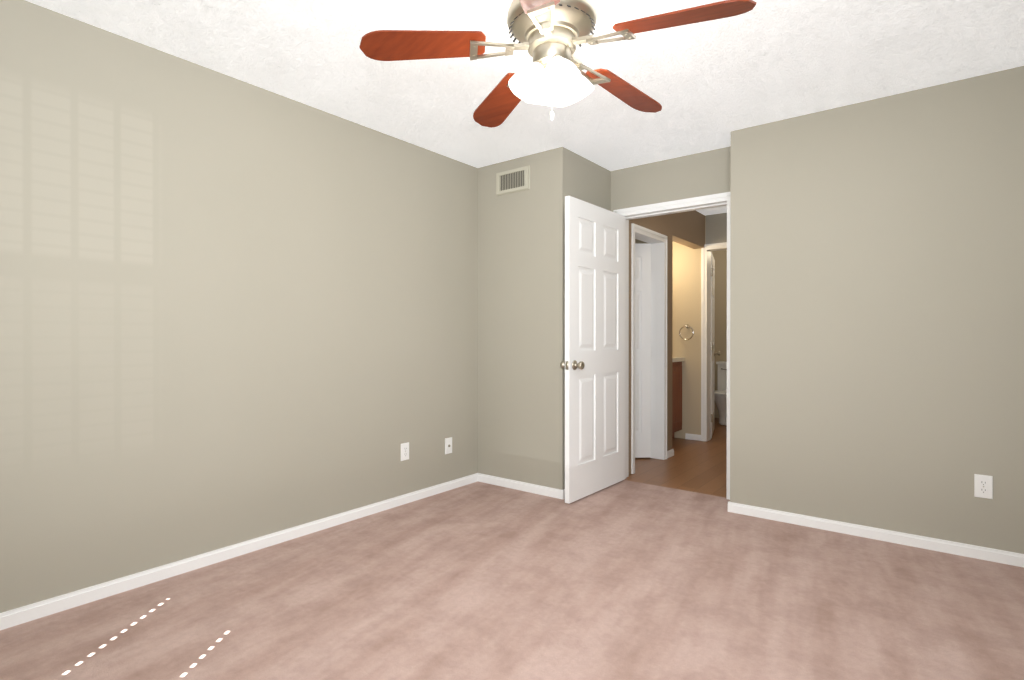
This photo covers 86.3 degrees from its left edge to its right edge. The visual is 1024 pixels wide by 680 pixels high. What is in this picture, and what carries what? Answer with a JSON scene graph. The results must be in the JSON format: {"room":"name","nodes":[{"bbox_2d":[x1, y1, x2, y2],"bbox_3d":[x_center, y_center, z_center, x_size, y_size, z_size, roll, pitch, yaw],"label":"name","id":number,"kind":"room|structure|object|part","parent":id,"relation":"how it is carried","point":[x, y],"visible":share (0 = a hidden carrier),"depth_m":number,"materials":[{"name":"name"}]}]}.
{"room":"empty bedroom","nodes":[
{"label":"empty bedroom","id":0,"kind":"room"},
{"bbox_2d":[0,0,477,612],"bbox_3d":[-1.464,-0.115,2.824,0.120,2.440,3.745,0,0,38],"label":"wall","id":1,"kind":"structure","parent":0,"point":[232,310],"depth_m":2.65,"materials":[{"name":"beige paint"}]},
{"bbox_2d":[0,473,477,629],"bbox_3d":[-1.375,1.074,2.834,0.012,0.062,3.625,0,0,38],"label":"baseboard","id":2,"kind":"structure","parent":1,"relation":"attached to","point":[30,612],"depth_m":2.65,"materials":[{"name":"white wood"}]},
{"bbox_2d":[401,442,408,460],"bbox_3d":[-0.719,0.752,3.680,0.009,0.115,0.070,0,0,38],"label":"duplex electrical outlet","id":3,"kind":"object","parent":1,"relation":"attached to","point":[404,451],"visible":1,"depth_m":3.67,"materials":[{"name":"white plastic"}]},
{"bbox_2d":[445,437,451,453],"bbox_3d":[-0.460,0.776,4.006,0.018,0.115,0.070,0,0,38],"label":"outlet","id":4,"kind":"object","parent":1,"relation":"attached to","point":[448,445],"visible":1,"depth_m":4.00,"materials":[{"name":"white plastic"}]},
{"bbox_2d":[0,480,1023,679],"bbox_3d":[0.168,1.157,2.019,3.690,0.100,4.470,0,0,38],"label":"floor","id":5,"kind":"structure","parent":0,"point":[620,580],"depth_m":2.27,"materials":[{"name":"pink carpet"}]},
{"bbox_2d":[25,0,1023,214],"bbox_3d":[1.386,-1.388,3.578,3.690,0.100,8.440,0,0,38],"label":"ceiling","id":6,"kind":"structure","parent":0,"point":[709,85],"depth_m":2.62,"materials":[{"name":"white paint"}]},
{"bbox_2d":[359,0,755,127],"bbox_3d":[0.198,-1.083,2.099,1.355,0.498,1.354,0,0,38],"label":"ceiling fan","id":7,"kind":"object","parent":6,"relation":"hanging from","point":[549,35],"visible":1,"depth_m":2.03,"materials":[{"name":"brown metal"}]},
{"bbox_3d":[0.152,-0.980,2.094,0.304,0.139,0.304,0,0,38],"label":"lamp shade","id":8,"kind":"part","parent":7,"relation":"part of","materials":[{"name":"white glass"}]},
{"bbox_3d":[0.152,-0.931,2.094,0.028,0.192,0.032,0,0,38],"label":"cord chain","id":9,"kind":"part","parent":7,"relation":"part of","materials":[{"name":"white plastic"}]},
{"bbox_2d":[478,147,610,489],"bbox_3d":[0.295,-0.120,4.352,0.782,2.440,0.827,0,0,38],"label":"wall","id":10,"kind":"structure","parent":0,"point":[521,334],"depth_m":4.00,"materials":[{"name":"beige paint"}]},
{"bbox_2d":[496,165,529,195],"bbox_3d":[0.003,-1.177,4.043,0.310,0.174,0.014,0,0,38],"label":"air vent","id":11,"kind":"object","parent":10,"relation":"in","point":[513,180],"visible":1,"depth_m":4.04,"materials":[{"name":"beige metal"}]},
{"bbox_2d":[478,473,563,498],"bbox_3d":[0.047,1.070,4.018,0.782,0.062,0.012,0,0,38],"label":"baseboard","id":12,"kind":"structure","parent":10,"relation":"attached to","point":[527,487],"depth_m":3.99,"materials":[{"name":"white wood"}]},
{"bbox_2d":[611,170,704,474],"bbox_3d":[1.416,-0.123,5.143,0.123,2.440,2.038,0,0,38],"label":"wall","id":13,"kind":"structure","parent":0,"point":[668,225],"depth_m":5.13,"materials":[{"name":"beige paint"}]},
{"bbox_2d":[631,223,667,473],"bbox_3d":[1.162,0.070,4.802,0.142,2.055,0.720,0,0,38],"label":"door frame","id":14,"kind":"structure","parent":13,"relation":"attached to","point":[656,349],"depth_m":5.02,"materials":[{"name":"white wood"}]},
{"bbox_2d":[635,243,650,457],"bbox_3d":[0.981,0.098,5.054,0.602,1.975,0.171,0,0,-1],"label":"closet door","id":15,"kind":"structure","parent":14,"relation":"attached to","point":[642,350],"depth_m":5.04,"materials":[{"name":"white wood"}]},
{"bbox_2d":[667,449,673,457],"bbox_3d":[1.489,1.066,5.136,0.012,0.062,0.154,0,0,38],"label":"baseboard","id":16,"kind":"structure","parent":13,"relation":"attached to","point":[670,453],"depth_m":5.12,"materials":[{"name":"white wood"}]},
{"bbox_2d":[619,146,730,208],"bbox_3d":[1.212,-1.162,4.084,0.850,0.355,0.120,0,0,38],"label":"wall","id":17,"kind":"structure","parent":0,"point":[705,173],"depth_m":4.01,"materials":[{"name":"beige paint"}]},
{"bbox_2d":[613,192,730,499],"bbox_3d":[1.212,0.039,4.088,0.926,2.123,0.164,0,0,38],"label":"door frame","id":18,"kind":"structure","parent":17,"relation":"attached to","point":[693,201],"depth_m":4.04,"materials":[{"name":"white wood"}]},
{"bbox_2d":[560,196,624,503],"bbox_3d":[0.618,0.064,3.960,0.171,2.050,0.804,0,0,39],"label":"bedroom door","id":19,"kind":"structure","parent":18,"relation":"attached to","point":[593,364],"depth_m":3.90,"materials":[{"name":"white wood"}]},
{"bbox_3d":[0.398,0.170,3.685,0.171,0.066,0.100,0,0,39],"label":"knob","id":20,"kind":"part","parent":19,"relation":"part of","materials":[{"name":"silver metal"}]},
{"bbox_2d":[625,418,726,497],"bbox_3d":[2.757,1.148,5.352,3.690,0.096,3.970,0,0,38],"label":"floor","id":21,"kind":"structure","parent":0,"point":[696,466],"depth_m":4.72,"materials":[{"name":"laminate"}]},
{"bbox_2d":[672,357,684,437],"bbox_3d":[1.392,0.593,5.873,0.640,1.004,0.912,0,0,38],"label":"bathroom vanity","id":22,"kind":"object","parent":21,"relation":"on","point":[676,394],"visible":0.04,"depth_m":5.90,"materials":[{"name":"brown wood"}]},
{"bbox_2d":[714,361,726,425],"bbox_3d":[2.862,0.693,7.158,0.470,0.795,0.736,0,0,38],"label":"toilet","id":23,"kind":"object","parent":21,"relation":"on","point":[720,398],"visible":0.4,"depth_m":7.03,"materials":[{"name":"white ceramic"}]},
{"bbox_2d":[672,213,726,438],"bbox_3d":[2.092,-0.126,5.984,1.620,2.440,0.120,0,0,38],"label":"wall","id":24,"kind":"structure","parent":0,"point":[686,285],"depth_m":6.01,"materials":[{"name":"beige paint"}]},
{"bbox_2d":[679,324,693,339],"bbox_3d":[1.923,-0.084,6.007,0.163,0.174,0.052,0,0,38],"label":"towel ring","id":25,"kind":"object","parent":24,"relation":"attached to","point":[687,326],"visible":0.96,"depth_m":5.99,"materials":[{"name":"silver metal"}]},
{"bbox_2d":[685,433,700,440],"bbox_3d":[1.986,1.063,5.987,0.173,0.062,0.012,0,0,38],"label":"baseboard","id":26,"kind":"structure","parent":24,"relation":"attached to","point":[692,436],"depth_m":5.99,"materials":[{"name":"white wood"}]},
{"bbox_2d":[701,242,726,441],"bbox_3d":[2.423,0.032,5.714,0.845,2.125,0.142,0,0,38],"label":"door frame","id":27,"kind":"structure","parent":24,"relation":"attached to","point":[704,335],"depth_m":5.90,"materials":[{"name":"white wood"}]},
{"bbox_2d":[711,252,719,437],"bbox_3d":[2.311,0.056,6.329,0.171,2.050,0.712,0,0,23],"label":"door","id":28,"kind":"structure","parent":24,"relation":"in","point":[713,352],"depth_m":6.28,"materials":[{"name":"white wood"}]},
{"bbox_3d":[2.181,0.057,6.003,0.041,1.693,0.012,0,0,23],"label":"bath door handle hinges","id":29,"kind":"part","parent":28,"relation":"part of","materials":[{"name":"white wood"}]},
{"bbox_2d":[711,250,726,417],"bbox_3d":[3.938,-0.129,6.868,3.450,2.440,0.120,0,0,38],"label":"wall","id":30,"kind":"structure","parent":0,"point":[720,257],"depth_m":7.60,"materials":[{"name":"beige paint"}]},
{"bbox_2d":[730,66,1023,553],"bbox_3d":[2.183,-0.116,3.155,1.667,2.440,0.401,0,0,38],"label":"wall","id":31,"kind":"structure","parent":0,"point":[877,313],"depth_m":3.00,"materials":[{"name":"beige paint"}]},
{"bbox_2d":[728,502,1023,566],"bbox_3d":[2.052,1.073,3.000,1.679,0.062,0.012,0,0,38],"label":"baseboard","id":32,"kind":"structure","parent":31,"relation":"attached to","point":[976,552],"depth_m":3.00,"materials":[{"name":"white wood"}]},
{"bbox_2d":[974,474,992,498],"bbox_3d":[2.374,0.738,2.751,0.070,0.115,0.009,0,0,38],"label":"duplex electrical outlet","id":33,"kind":"object","parent":31,"relation":"attached to","point":[983,486],"visible":1,"depth_m":2.75,"materials":[{"name":"white plastic"}]}
]}

